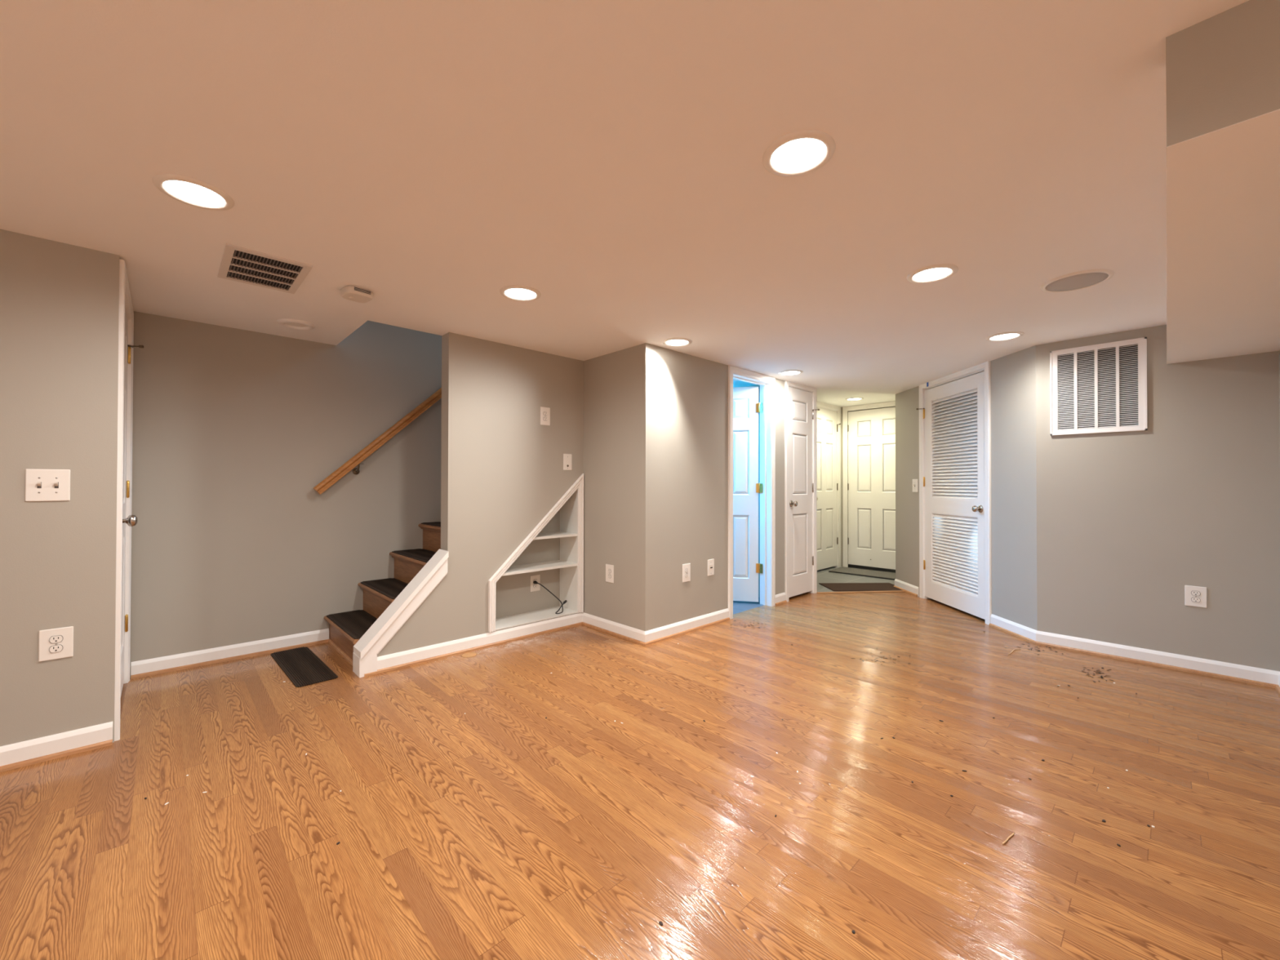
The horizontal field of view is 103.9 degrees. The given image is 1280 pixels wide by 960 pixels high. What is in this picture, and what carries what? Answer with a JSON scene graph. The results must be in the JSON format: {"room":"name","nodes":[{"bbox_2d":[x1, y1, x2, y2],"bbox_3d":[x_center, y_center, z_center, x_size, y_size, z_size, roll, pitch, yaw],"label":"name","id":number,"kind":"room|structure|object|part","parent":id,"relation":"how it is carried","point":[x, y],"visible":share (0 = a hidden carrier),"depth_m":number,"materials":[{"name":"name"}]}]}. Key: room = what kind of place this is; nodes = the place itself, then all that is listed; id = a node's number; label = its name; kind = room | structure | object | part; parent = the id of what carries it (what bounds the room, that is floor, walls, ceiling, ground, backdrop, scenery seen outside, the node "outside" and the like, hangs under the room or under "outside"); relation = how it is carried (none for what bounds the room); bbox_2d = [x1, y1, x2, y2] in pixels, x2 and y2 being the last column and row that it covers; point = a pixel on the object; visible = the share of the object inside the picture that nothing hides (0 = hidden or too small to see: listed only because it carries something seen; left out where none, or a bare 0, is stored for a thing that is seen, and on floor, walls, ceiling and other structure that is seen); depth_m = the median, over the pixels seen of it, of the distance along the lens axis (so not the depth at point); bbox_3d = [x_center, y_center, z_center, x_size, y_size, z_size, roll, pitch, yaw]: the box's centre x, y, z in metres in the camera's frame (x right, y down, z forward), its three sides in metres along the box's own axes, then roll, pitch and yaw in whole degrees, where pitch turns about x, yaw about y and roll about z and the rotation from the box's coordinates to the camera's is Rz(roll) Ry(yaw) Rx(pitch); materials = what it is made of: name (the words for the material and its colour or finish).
{"room":"finished basement","nodes":[
{"label":"finished basement","id":0,"kind":"room"},
{"bbox_2d":[0,229,119,746],"bbox_3d":[-2.959,0.071,1.624,1.754,2.130,0.100,1,-1,-44],"label":"wall","id":1,"kind":"structure","parent":0,"point":[60,301],"depth_m":2.08,"materials":[{"name":"paint"}]},
{"bbox_2d":[25,468,70,501],"bbox_3d":[-2.424,0.021,2.052,0.120,0.131,0.020,1,-1,-44],"label":"light switch","id":2,"kind":"object","parent":1,"relation":"attached to","point":[41,485],"visible":1,"depth_m":2.05,"materials":[{"name":"white plastic"}]},
{"bbox_2d":[38,626,73,662],"bbox_3d":[-2.409,0.676,2.069,0.094,0.127,0.009,1,-1,-44],"label":"wall outlet","id":3,"kind":"object","parent":1,"relation":"attached to","point":[53,643],"visible":1,"depth_m":2.07,"materials":[{"name":"white plastic"}]},
{"bbox_2d":[48,644,62,653],"bbox_3d":[-2.409,0.696,2.068,0.038,0.030,0.001,1,-1,-44],"label":"receptacle","id":4,"kind":"object","parent":3,"relation":"attached to","point":[52,648],"depth_m":2.07,"materials":[{"name":"white plastic"}]},
{"bbox_2d":[48,635,62,643],"bbox_3d":[-2.409,0.657,2.068,0.038,0.030,0.001,1,-1,-44],"label":"receptacle","id":5,"kind":"object","parent":3,"relation":"attached to","point":[52,638],"depth_m":2.07,"materials":[{"name":"white plastic"}]},
{"bbox_2d":[0,721,112,772],"bbox_3d":[-2.919,1.090,1.569,1.750,0.092,0.026,1,-1,-44],"label":"baseboard","id":6,"kind":"structure","parent":1,"relation":"attached to","point":[24,753],"depth_m":2.06,"materials":[{"name":"white paint"}]},
{"bbox_3d":[-2.915,1.127,1.564,1.750,0.019,0.014,1,-1,-44],"label":"shoe moulding","id":7,"kind":"part","parent":6,"relation":"part of","materials":[{"name":"brown wood"}]},
{"bbox_2d":[129,311,441,678],"bbox_3d":[-1.209,-1.234,4.659,5.146,4.800,0.120,1,-1,-44],"label":"wall","id":8,"kind":"structure","parent":0,"point":[234,430],"depth_m":3.35,"materials":[{"name":"paint"}]},
{"bbox_2d":[130,628,328,679],"bbox_3d":[-2.580,1.105,3.237,0.994,0.092,0.026,1,-1,-44],"label":"baseboard","id":9,"kind":"structure","parent":8,"relation":"attached to","point":[158,665],"depth_m":3.18,"materials":[{"name":"white paint"}]},
{"bbox_2d":[313,387,441,494],"bbox_3d":[-1.434,-0.964,4.292,2.321,2.144,0.098,1,-1,-44],"label":"handrail","id":10,"kind":"object","parent":8,"relation":"attached to","point":[355,460],"visible":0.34,"depth_m":3.72,"materials":[{"name":"brown wood"}]},
{"bbox_2d":[377,332,583,657],"bbox_3d":[-1.089,0.091,3.545,1.628,2.130,0.115,1,-1,-44],"label":"wall","id":11,"kind":"structure","parent":0,"point":[502,472],"depth_m":3.50,"materials":[{"name":"paint"}]},
{"bbox_2d":[352,549,448,677],"bbox_3d":[-1.487,0.807,3.141,0.516,0.690,0.153,1,-1,-44],"label":"trim","id":12,"kind":"structure","parent":11,"relation":"attached to","point":[366,651],"depth_m":3.08,"materials":[{"name":"white paint"}]},
{"bbox_3d":[-1.675,1.095,2.970,0.012,0.112,0.140,1,-1,-44],"label":"post","id":13,"kind":"part","parent":12,"relation":"part of","materials":[{"name":"white paint"}]},
{"bbox_2d":[364,612,582,676],"bbox_3d":[-1.035,1.110,3.492,1.608,0.092,0.026,1,-1,-44],"label":"baseboard","id":14,"kind":"structure","parent":11,"relation":"attached to","point":[397,660],"depth_m":3.39,"materials":[{"name":"white paint"}]},
{"bbox_2d":[488,473,583,632],"bbox_3d":[-0.843,0.508,3.861,0.814,1.127,0.282,1,-1,-44],"label":"shelf","id":15,"kind":"object","parent":11,"relation":"attached to","point":[553,550],"visible":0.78,"depth_m":4.02,"materials":[{"name":"white paint"}]},
{"bbox_3d":[-0.937,0.542,3.959,0.750,1.060,0.010,1,-1,-44],"label":"panel","id":16,"kind":"part","parent":15,"relation":"part of","materials":[{"name":"paint"}]},
{"bbox_2d":[530,574,540,591],"bbox_3d":[-0.843,0.831,4.034,0.090,0.128,0.009,1,-1,-44],"label":"wall outlet","id":17,"kind":"object","parent":15,"relation":"attached to","point":[534,587],"visible":1,"depth_m":4.03,"materials":[{"name":"white plastic"}]},
{"bbox_3d":[-0.834,0.677,3.877,0.690,0.018,0.250,1,-1,-44],"label":"shelf","id":18,"kind":"part","parent":15,"relation":"part of","materials":[{"name":"white paint"}]},
{"bbox_2d":[533,580,567,613],"bbox_3d":[-0.712,0.932,3.996,0.271,0.248,0.138,0,0,-14],"label":"power cord","id":19,"kind":"object","parent":15,"relation":"on","point":[535,582],"visible":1,"depth_m":4.02,"materials":[{"name":"black plastic"}]},
{"bbox_3d":[-0.741,0.440,3.967,0.434,0.018,0.250,1,-1,-44],"label":"shelf","id":20,"kind":"part","parent":15,"relation":"part of","materials":[{"name":"white paint"}]},
{"bbox_3d":[-0.583,0.549,4.118,0.011,1.030,0.248,1,-1,-44],"label":"panel","id":21,"kind":"part","parent":15,"relation":"part of","materials":[{"name":"white paint"}]},
{"bbox_2d":[540,406,550,425],"bbox_3d":[-0.720,-0.485,3.814,0.086,0.137,0.009,1,-1,-44],"label":"wall outlet","id":22,"kind":"object","parent":11,"relation":"attached to","point":[544,411],"visible":1,"depth_m":3.81,"materials":[{"name":"white plastic"}]},
{"bbox_2d":[563,453,571,470],"bbox_3d":[-0.569,-0.142,3.953,0.080,0.128,0.013,1,-1,-44],"label":"wall plate","id":23,"kind":"object","parent":11,"relation":"attached to","point":[566,457],"visible":1,"depth_m":3.95,"materials":[{"name":"white plastic"}]},
{"bbox_2d":[583,342,655,631],"bbox_3d":[-0.214,0.096,3.879,0.100,2.130,0.838,1,-1,-44],"label":"wall","id":24,"kind":"structure","parent":0,"point":[620,386],"depth_m":3.73,"materials":[{"name":"paint"}]},
{"bbox_2d":[605,564,613,583],"bbox_3d":[-0.232,0.712,3.812,0.009,0.136,0.094,1,-1,-44],"label":"wall outlet","id":25,"kind":"object","parent":24,"relation":"attached to","point":[609,568],"visible":1,"depth_m":3.81,"materials":[{"name":"white plastic"}]},
{"bbox_2d":[582,612,644,645],"bbox_3d":[-0.213,1.114,3.776,0.026,0.092,0.750,1,-1,-44],"label":"baseboard","id":26,"kind":"structure","parent":24,"relation":"attached to","point":[632,634],"depth_m":3.75,"materials":[{"name":"white paint"}]},
{"bbox_2d":[0,0,1248,405],"bbox_3d":[1.205,-1.087,2.590,9.300,0.220,6.920,1,-1,-44],"label":"ceiling","id":27,"kind":"structure","parent":0,"point":[602,158],"depth_m":1.55,"materials":[{"name":"paint"}]},
{"bbox_2d":[151,173,234,210],"bbox_3d":[-1.534,-0.986,1.728,0.212,0.008,0.212,1,-1,-44],"label":"recessed light","id":28,"kind":"object","parent":27,"relation":"in","point":[188,190],"visible":1,"depth_m":1.71,"materials":[{"name":"white plastic"}]},
{"bbox_2d":[217,243,312,293],"bbox_3d":[-1.769,-0.980,2.358,0.308,0.010,0.451,1,-1,-44],"label":"ceiling vent","id":29,"kind":"object","parent":27,"relation":"in","point":[238,264],"visible":1,"depth_m":2.34,"materials":[{"name":"white metal"}]},
{"bbox_2d":[276,318,315,329],"bbox_3d":[-2.153,-0.971,3.144,0.202,0.016,0.202,1,-1,-44],"label":"recessed light","id":30,"kind":"object","parent":27,"relation":"in","point":[296,324],"visible":1,"depth_m":3.13,"materials":[{"name":"white plastic"}]},
{"bbox_2d":[340,284,373,302],"bbox_3d":[-1.468,-0.962,2.600,0.136,0.042,0.135,0,-1,38],"label":"smoke detector","id":31,"kind":"object","parent":27,"relation":"attached to","point":[353,293],"visible":1,"depth_m":2.57,"materials":[{"name":"white plastic"}]},
{"bbox_2d":[499,284,541,301],"bbox_3d":[-0.626,-0.976,2.630,0.212,0.008,0.212,1,-1,-44],"label":"recessed light","id":32,"kind":"object","parent":27,"relation":"in","point":[516,292],"visible":1,"depth_m":2.61,"materials":[{"name":"white plastic"}]},
{"bbox_2d":[662,337,692,346],"bbox_3d":[0.261,-0.967,3.525,0.212,0.008,0.212,1,-1,-44],"label":"recessed light","id":33,"kind":"object","parent":27,"relation":"in","point":[674,342],"visible":1,"depth_m":3.51,"materials":[{"name":"white plastic"}]},
{"bbox_2d":[778,369,803,375],"bbox_3d":[1.346,-0.956,4.479,0.212,0.008,0.212,1,-1,-44],"label":"recessed light","id":34,"kind":"object","parent":27,"relation":"in","point":[788,372],"visible":1,"depth_m":4.46,"materials":[{"name":"white plastic"}]},
{"bbox_2d":[762,129,835,177],"bbox_3d":[0.480,-0.983,1.521,0.212,0.008,0.212,1,-1,-44],"label":"recessed light","id":35,"kind":"object","parent":27,"relation":"in","point":[800,153],"visible":1,"depth_m":1.51,"materials":[{"name":"white plastic"}]},
{"bbox_2d":[906,263,958,283],"bbox_3d":[1.384,-0.974,2.377,0.212,0.008,0.212,1,-1,-44],"label":"recessed light","id":36,"kind":"object","parent":27,"relation":"in","point":[935,273],"visible":1,"depth_m":2.36,"materials":[{"name":"white plastic"}]},
{"bbox_2d":[985,331,1024,341],"bbox_3d":[2.453,-0.963,3.373,0.212,0.008,0.212,1,-1,-44],"label":"recessed light","id":37,"kind":"object","parent":27,"relation":"in","point":[1011,335],"visible":1,"depth_m":3.36,"materials":[{"name":"white plastic"}]},
{"bbox_2d":[1040,269,1114,292],"bbox_3d":[2.138,-0.971,2.458,0.274,0.009,0.274,1,-1,-44],"label":"ceiling speaker","id":38,"kind":"object","parent":27,"relation":"attached to","point":[1079,280],"visible":1,"depth_m":2.44,"materials":[{"name":"white plastic"}]},
{"bbox_2d":[1045,272,1108,291],"bbox_3d":[2.138,-0.972,2.458,0.234,0.007,0.234,1,-1,-44],"label":"speaker grille","id":39,"kind":"object","parent":38,"relation":"attached to","point":[1075,281],"depth_m":2.45,"materials":[{"name":"beige metal"}]},
{"bbox_2d":[0,566,1279,959],"bbox_3d":[1.193,1.183,2.578,9.300,0.060,6.900,1,-1,-44],"label":"floor","id":40,"kind":"structure","parent":0,"point":[499,829],"depth_m":1.75,"materials":[{"name":"brown wood"}]},
{"bbox_2d":[271,646,337,687],"bbox_3d":[-2.097,1.147,3.112,0.780,0.008,0.206,0,-1,45],"label":"mat","id":41,"kind":"object","parent":40,"relation":"on","point":[301,665],"visible":1,"depth_m":3.06,"materials":[{"name":"rubber"}]},
{"bbox_2d":[324,523,440,666],"bbox_3d":[-1.263,0.237,3.987,1.999,1.846,0.762,1,-1,-44],"label":"staircase","id":42,"kind":"structure","parent":40,"relation":"on","point":[406,568],"depth_m":3.58,"materials":[{"name":"brown wood"}]},
{"bbox_2d":[326,609,377,639],"bbox_3d":[-1.893,0.964,3.379,0.239,0.008,0.754,1,-1,-44],"label":"mat","id":43,"kind":"object","parent":42,"relation":"on","point":[356,623],"visible":0.71,"depth_m":3.41,"materials":[{"name":"rubber"}]},
{"bbox_2d":[360,577,408,599],"bbox_3d":[-1.736,0.758,3.530,0.239,0.008,0.754,1,-1,-44],"label":"mat","id":44,"kind":"object","parent":42,"relation":"on","point":[391,588],"visible":0.66,"depth_m":3.56,"materials":[{"name":"rubber"}]},
{"bbox_2d":[391,548,436,562],"bbox_3d":[-1.578,0.552,3.682,0.239,0.008,0.754,1,-1,-44],"label":"mat","id":45,"kind":"object","parent":42,"relation":"on","point":[420,554],"visible":0.66,"depth_m":3.72,"materials":[{"name":"rubber"}]},
{"bbox_2d":[421,521,440,526],"bbox_3d":[-1.421,0.346,3.833,0.239,0.008,0.754,1,-1,-44],"label":"mat","id":46,"kind":"object","parent":42,"relation":"on","point":[434,523],"visible":0.27,"depth_m":3.93,"materials":[{"name":"rubber"}]},
{"bbox_2d":[461,652,476,657],"bbox_3d":[-1.127,1.153,3.307,0.100,0.002,0.100,1,-1,-44],"label":"cap","id":47,"kind":"object","parent":40,"relation":"on","point":[468,654],"visible":1,"depth_m":3.30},
{"bbox_2d":[144,619,1150,933],"bbox_3d":[0.766,1.150,2.497,4.648,0.003,2.485,1,-1,-44],"label":"debris","id":48,"kind":"object","parent":40,"relation":"on","point":[660,923],"visible":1,"depth_m":2.96,"materials":[{"name":"black"}]},
{"bbox_2d":[164,625,1155,827],"bbox_3d":[0.339,1.153,2.834,4.737,0.002,2.276,0,0,2],"label":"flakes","id":49,"kind":"object","parent":40,"relation":"on","point":[1153,826],"visible":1,"depth_m":1.97,"materials":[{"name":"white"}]},
{"bbox_2d":[818,582,902,591],"bbox_3d":[2.451,1.177,5.517,0.819,0.008,0.411,0,0,-2],"label":"doormat","id":50,"kind":"object","parent":40,"relation":"on","point":[833,586],"visible":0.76,"depth_m":5.51,"materials":[{"name":"grey fabric"}]},
{"bbox_2d":[817,590,905,593],"bbox_3d":[2.347,1.175,5.267,1.005,0.006,0.041,0,0,-5],"label":"threshold","id":51,"kind":"object","parent":40,"relation":"on","point":[895,590],"visible":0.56,"depth_m":5.26,"materials":[{"name":"brown wood"}]},
{"bbox_2d":[828,566,895,580],"bbox_3d":[2.903,1.181,6.359,0.840,0.015,0.467,0,-1,44],"label":"doormat","id":52,"kind":"object","parent":40,"relation":"on","point":[849,571],"visible":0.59,"depth_m":6.35,"materials":[{"name":"black"}]},
{"bbox_2d":[1001,832,1014,844],"bbox_3d":[1.172,1.142,1.596,0.086,0.004,0.005,0,-1,-35],"label":"wood splinter","id":53,"kind":"object","parent":40,"relation":"on","point":[1013,833],"visible":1,"depth_m":1.59,"materials":[{"name":"brown wood"}]},
{"bbox_2d":[655,345,784,628],"bbox_3d":[0.782,0.045,4.643,2.395,2.250,0.572,1,-1,-44],"label":"wall","id":54,"kind":"structure","parent":0,"point":[691,392],"depth_m":3.91,"materials":[{"name":"paint"}]},
{"bbox_2d":[682,563,690,582],"bbox_3d":[0.356,0.710,3.832,0.090,0.137,0.009,1,-1,-44],"label":"wall outlet","id":55,"kind":"object","parent":54,"relation":"attached to","point":[686,567],"visible":1,"depth_m":3.83,"materials":[{"name":"white plastic"}]},
{"bbox_2d":[644,608,729,645],"bbox_3d":[0.385,1.116,3.845,0.988,0.092,0.026,1,-1,-44],"label":"baseboard","id":56,"kind":"structure","parent":54,"relation":"attached to","point":[667,632],"depth_m":3.80,"materials":[{"name":"white paint"}]},
{"bbox_2d":[707,559,714,576],"bbox_3d":[0.572,0.704,4.038,0.082,0.130,0.009,1,-1,-44],"label":"wall plate","id":57,"kind":"object","parent":54,"relation":"attached to","point":[711,562],"visible":1,"depth_m":4.03,"materials":[{"name":"white plastic"}]},
{"bbox_2d":[728,364,775,619],"bbox_3d":[0.963,0.104,4.487,0.714,2.129,0.132,1,-1,-44],"label":"door frame","id":58,"kind":"structure","parent":54,"relation":"attached to","point":[767,384],"depth_m":4.66,"materials":[{"name":"white paint"}]},
{"bbox_2d":[775,592,786,605],"bbox_3d":[1.332,1.126,4.746,0.186,0.092,0.026,1,-1,-44],"label":"baseboard","id":59,"kind":"structure","parent":54,"relation":"attached to","point":[780,598],"depth_m":4.75,"materials":[{"name":"white paint"}]},
{"bbox_3d":[1.336,1.162,4.742,0.186,0.019,0.014,1,-1,-44],"label":"shoe moulding","id":60,"kind":"part","parent":59,"relation":"part of","materials":[{"name":"brown wood"}]},
{"bbox_2d":[784,380,817,601],"bbox_3d":[1.604,0.099,5.060,0.616,2.151,0.078,1,-1,-44],"label":"door frame","id":61,"kind":"structure","parent":54,"relation":"attached to","point":[787,384],"depth_m":5.13,"materials":[{"name":"white paint"}]},
{"bbox_2d":[788,386,819,597],"bbox_3d":[1.642,0.119,5.051,0.539,2.056,0.101,1,-1,-44],"label":"door","id":62,"kind":"structure","parent":54,"relation":"in","point":[801,413],"depth_m":5.05,"materials":[{"name":"white paint"}]},
{"bbox_3d":[1.509,0.231,4.893,0.055,0.055,0.058,1,-1,-44],"label":"knob","id":63,"kind":"part","parent":62,"relation":"part of","materials":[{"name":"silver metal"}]},
{"bbox_2d":[746,384,759,597],"bbox_3d":[0.243,0.108,5.168,1.320,2.130,1.847,1,-1,-44],"label":"wall","id":64,"kind":"structure","parent":0,"point":[757,384],"depth_m":5.01,"materials":[{"name":"paint"}]},
{"bbox_2d":[733,386,762,601],"bbox_3d":[0.853,0.132,4.812,0.629,2.042,0.063,0,0,13],"label":"door","id":65,"kind":"structure","parent":64,"relation":"in","point":[746,406],"depth_m":4.78,"materials":[{"name":"white paint"}]},
{"bbox_2d":[817,389,895,407],"bbox_3d":[2.592,-1.040,6.074,2.285,0.050,1.186,1,-1,-44],"label":"ceiling","id":66,"kind":"structure","parent":0,"point":[834,397],"depth_m":6.19,"materials":[{"name":"paint"}]},
{"bbox_2d":[844,397,863,400],"bbox_3d":[2.672,-1.009,6.250,0.212,0.008,0.212,1,-1,-44],"label":"recessed light","id":67,"kind":"object","parent":66,"relation":"in","point":[849,398],"visible":1,"depth_m":6.22,"materials":[{"name":"white plastic"}]},
{"bbox_2d":[840,406,895,566],"bbox_3d":[3.176,0.091,6.584,0.120,2.200,1.060,1,-1,-44],"label":"wall","id":68,"kind":"structure","parent":0,"point":[887,406],"depth_m":6.91,"materials":[{"name":"paint"}]},
{"bbox_2d":[817,407,840,570],"bbox_3d":[2.445,0.114,6.604,0.784,2.108,0.101,1,-1,-44],"label":"door","id":69,"kind":"structure","parent":68,"relation":"in","point":[827,426],"depth_m":6.66,"materials":[{"name":"white paint"}]},
{"bbox_2d":[817,400,895,567],"bbox_3d":[2.730,0.079,6.289,0.933,2.218,0.993,1,-1,-44],"label":"door frame","id":70,"kind":"structure","parent":68,"relation":"attached to","point":[845,409],"depth_m":6.86,"materials":[{"name":"white paint"}]},
{"bbox_2d":[847,407,895,573],"bbox_3d":[3.092,0.125,6.574,0.106,2.119,0.775,1,-1,-44],"label":"door","id":71,"kind":"structure","parent":68,"relation":"in","point":[871,485],"depth_m":6.62,"materials":[{"name":"white paint"}]},
{"bbox_2d":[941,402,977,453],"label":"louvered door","id":72,"kind":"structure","parent":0,"point":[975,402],"depth_m":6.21,"materials":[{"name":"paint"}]},
{"bbox_2d":[895,345,1037,630],"bbox_3d":[2.877,0.058,4.558,0.100,2.230,1.955,0,0,0],"label":"wall","id":73,"kind":"structure","parent":0,"point":[1013,375],"depth_m":3.88,"materials":[{"name":"paint"}]},
{"bbox_2d":[893,578,919,596],"bbox_3d":[2.807,1.133,5.299,0.026,0.092,0.455,0,0,0],"label":"baseboard","id":74,"kind":"structure","parent":73,"relation":"attached to","point":[912,589],"depth_m":5.26,"materials":[{"name":"white paint"}]},
{"bbox_3d":[2.801,1.170,5.298,0.013,0.019,0.455,0,0,0],"label":"shoe moulding","id":75,"kind":"part","parent":74,"relation":"part of","materials":[{"name":"brown wood"}]},
{"bbox_2d":[912,479,918,492],"bbox_3d":[2.813,0.058,5.138,0.020,0.132,0.100,0,0,0],"label":"light switch","id":76,"kind":"object","parent":73,"relation":"attached to","point":[915,482],"visible":1,"depth_m":5.13,"materials":[{"name":"white plastic"}]},
{"bbox_2d":[915,371,985,619],"bbox_3d":[2.816,0.128,4.564,0.100,2.042,0.921,0,0,0],"label":"door","id":77,"kind":"structure","parent":73,"relation":"in","point":[953,480],"depth_m":4.51,"materials":[{"name":"white paint"}]},
{"bbox_3d":[2.796,0.240,4.168,0.058,0.055,0.055,0,0,0],"label":"knob","id":78,"kind":"part","parent":77,"relation":"part of","materials":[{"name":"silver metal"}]},
{"bbox_2d":[919,360,991,624],"bbox_3d":[2.848,0.099,4.543,0.078,2.148,1.005,0,0,0],"label":"door frame","id":79,"kind":"structure","parent":73,"relation":"attached to","point":[984,366],"depth_m":4.18,"materials":[{"name":"white paint"}]},
{"bbox_2d":[988,613,1036,644],"bbox_3d":[2.816,1.121,3.794,0.026,0.092,0.465,0,0,0],"label":"baseboard","id":80,"kind":"structure","parent":73,"relation":"attached to","point":[1024,633],"depth_m":3.78,"materials":[{"name":"white paint"}]},
{"bbox_3d":[2.809,1.157,3.793,0.013,0.019,0.465,0,0,0],"label":"shoe moulding","id":81,"kind":"part","parent":80,"relation":"part of","materials":[{"name":"brown wood"}]},
{"bbox_2d":[1035,324,1279,671],"bbox_3d":[3.247,0.098,3.231,0.120,2.130,1.078,1,-1,-44],"label":"wall","id":82,"kind":"structure","parent":0,"point":[1126,521],"depth_m":3.10,"materials":[{"name":"paint"}]},
{"bbox_2d":[1049,337,1146,435],"bbox_3d":[3.047,-0.609,3.349,0.017,0.590,0.478,1,-1,-44],"label":"air vent","id":83,"kind":"object","parent":82,"relation":"in","point":[1100,388],"visible":1,"depth_m":3.34,"materials":[{"name":"white metal"}]},
{"bbox_2d":[1035,630,1279,688],"bbox_3d":[3.188,1.116,3.176,0.026,0.092,1.088,1,-1,-44],"label":"baseboard","id":84,"kind":"structure","parent":82,"relation":"attached to","point":[1233,672],"depth_m":3.11,"materials":[{"name":"white paint"}]},
{"bbox_2d":[1184,585,1207,608],"bbox_3d":[3.351,0.702,3.022,0.009,0.123,0.090,1,-1,-44],"label":"wall outlet","id":85,"kind":"object","parent":82,"relation":"attached to","point":[1194,596],"visible":1,"depth_m":3.02,"materials":[{"name":"white plastic"}]},
{"bbox_2d":[1191,596,1200,602],"bbox_3d":[3.350,0.722,3.021,0.001,0.030,0.038,1,-1,-44],"label":"receptacle","id":86,"kind":"object","parent":85,"relation":"attached to","point":[1193,599],"depth_m":3.02,"materials":[{"name":"white plastic"}]},
{"bbox_2d":[1191,590,1200,595],"bbox_3d":[3.350,0.683,3.021,0.001,0.030,0.038,1,-1,-44],"label":"receptacle","id":87,"kind":"object","parent":85,"relation":"attached to","point":[1193,593],"depth_m":3.02,"materials":[{"name":"white plastic"}]},
{"bbox_2d":[1165,0,1279,364],"bbox_3d":[2.376,-0.856,1.963,2.904,0.247,0.434,1,-1,-44],"label":"soffit","id":88,"kind":"structure","parent":0,"point":[1223,69],"depth_m":1.25,"materials":[{"name":"paint"}]},
{"bbox_2d":[1279,350,1279,421],"bbox_3d":[2.610,0.085,1.797,3.020,2.130,0.120,1,-1,-44],"label":"wall","id":89,"kind":"structure","parent":0,"point":[1279,350],"depth_m":2.80,"materials":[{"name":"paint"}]},
{"bbox_2d":[1275,673,1279,697],"bbox_3d":[2.869,1.107,2.138,1.920,0.092,0.026,1,-1,-44],"label":"baseboard","id":90,"kind":"structure","parent":89,"relation":"attached to","point":[1277,686],"depth_m":2.77,"materials":[{"name":"white paint"}]},
{"bbox_3d":[2.860,1.143,2.138,1.908,0.019,0.014,1,-1,-44],"label":"shoe moulding","id":91,"kind":"part","parent":90,"relation":"part of","materials":[{"name":"brown wood"}]},
{"bbox_3d":[-2.685,0.080,2.536,0.100,2.130,0.907,1,-1,-44],"label":"wall","id":92,"kind":"structure","parent":0,"visible":0},
{"bbox_2d":[114,258,133,741],"bbox_3d":[-2.634,0.086,2.524,0.078,2.117,0.934,1,-1,-44],"label":"door frame","id":93,"kind":"structure","parent":92,"relation":"attached to","point":[125,298],"depth_m":2.22,"materials":[{"name":"white paint"}]},
{"bbox_2d":[120,307,143,694],"bbox_3d":[-2.619,0.110,2.556,0.101,2.030,0.839,1,-1,-44],"label":"door","id":94,"kind":"structure","parent":92,"relation":"in","point":[131,520],"depth_m":2.74,"materials":[{"name":"white paint"}]},
{"bbox_3d":[-2.635,0.110,2.524,0.035,2.030,0.814,1,-1,-44],"label":"panel","id":95,"kind":"part","parent":94,"relation":"part of","materials":[{"name":"white paint"}]},
{"bbox_3d":[-2.360,0.189,2.314,0.058,0.055,0.055,1,-1,-44],"label":"knob","id":96,"kind":"part","parent":94,"relation":"part of","materials":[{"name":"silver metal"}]}
]}

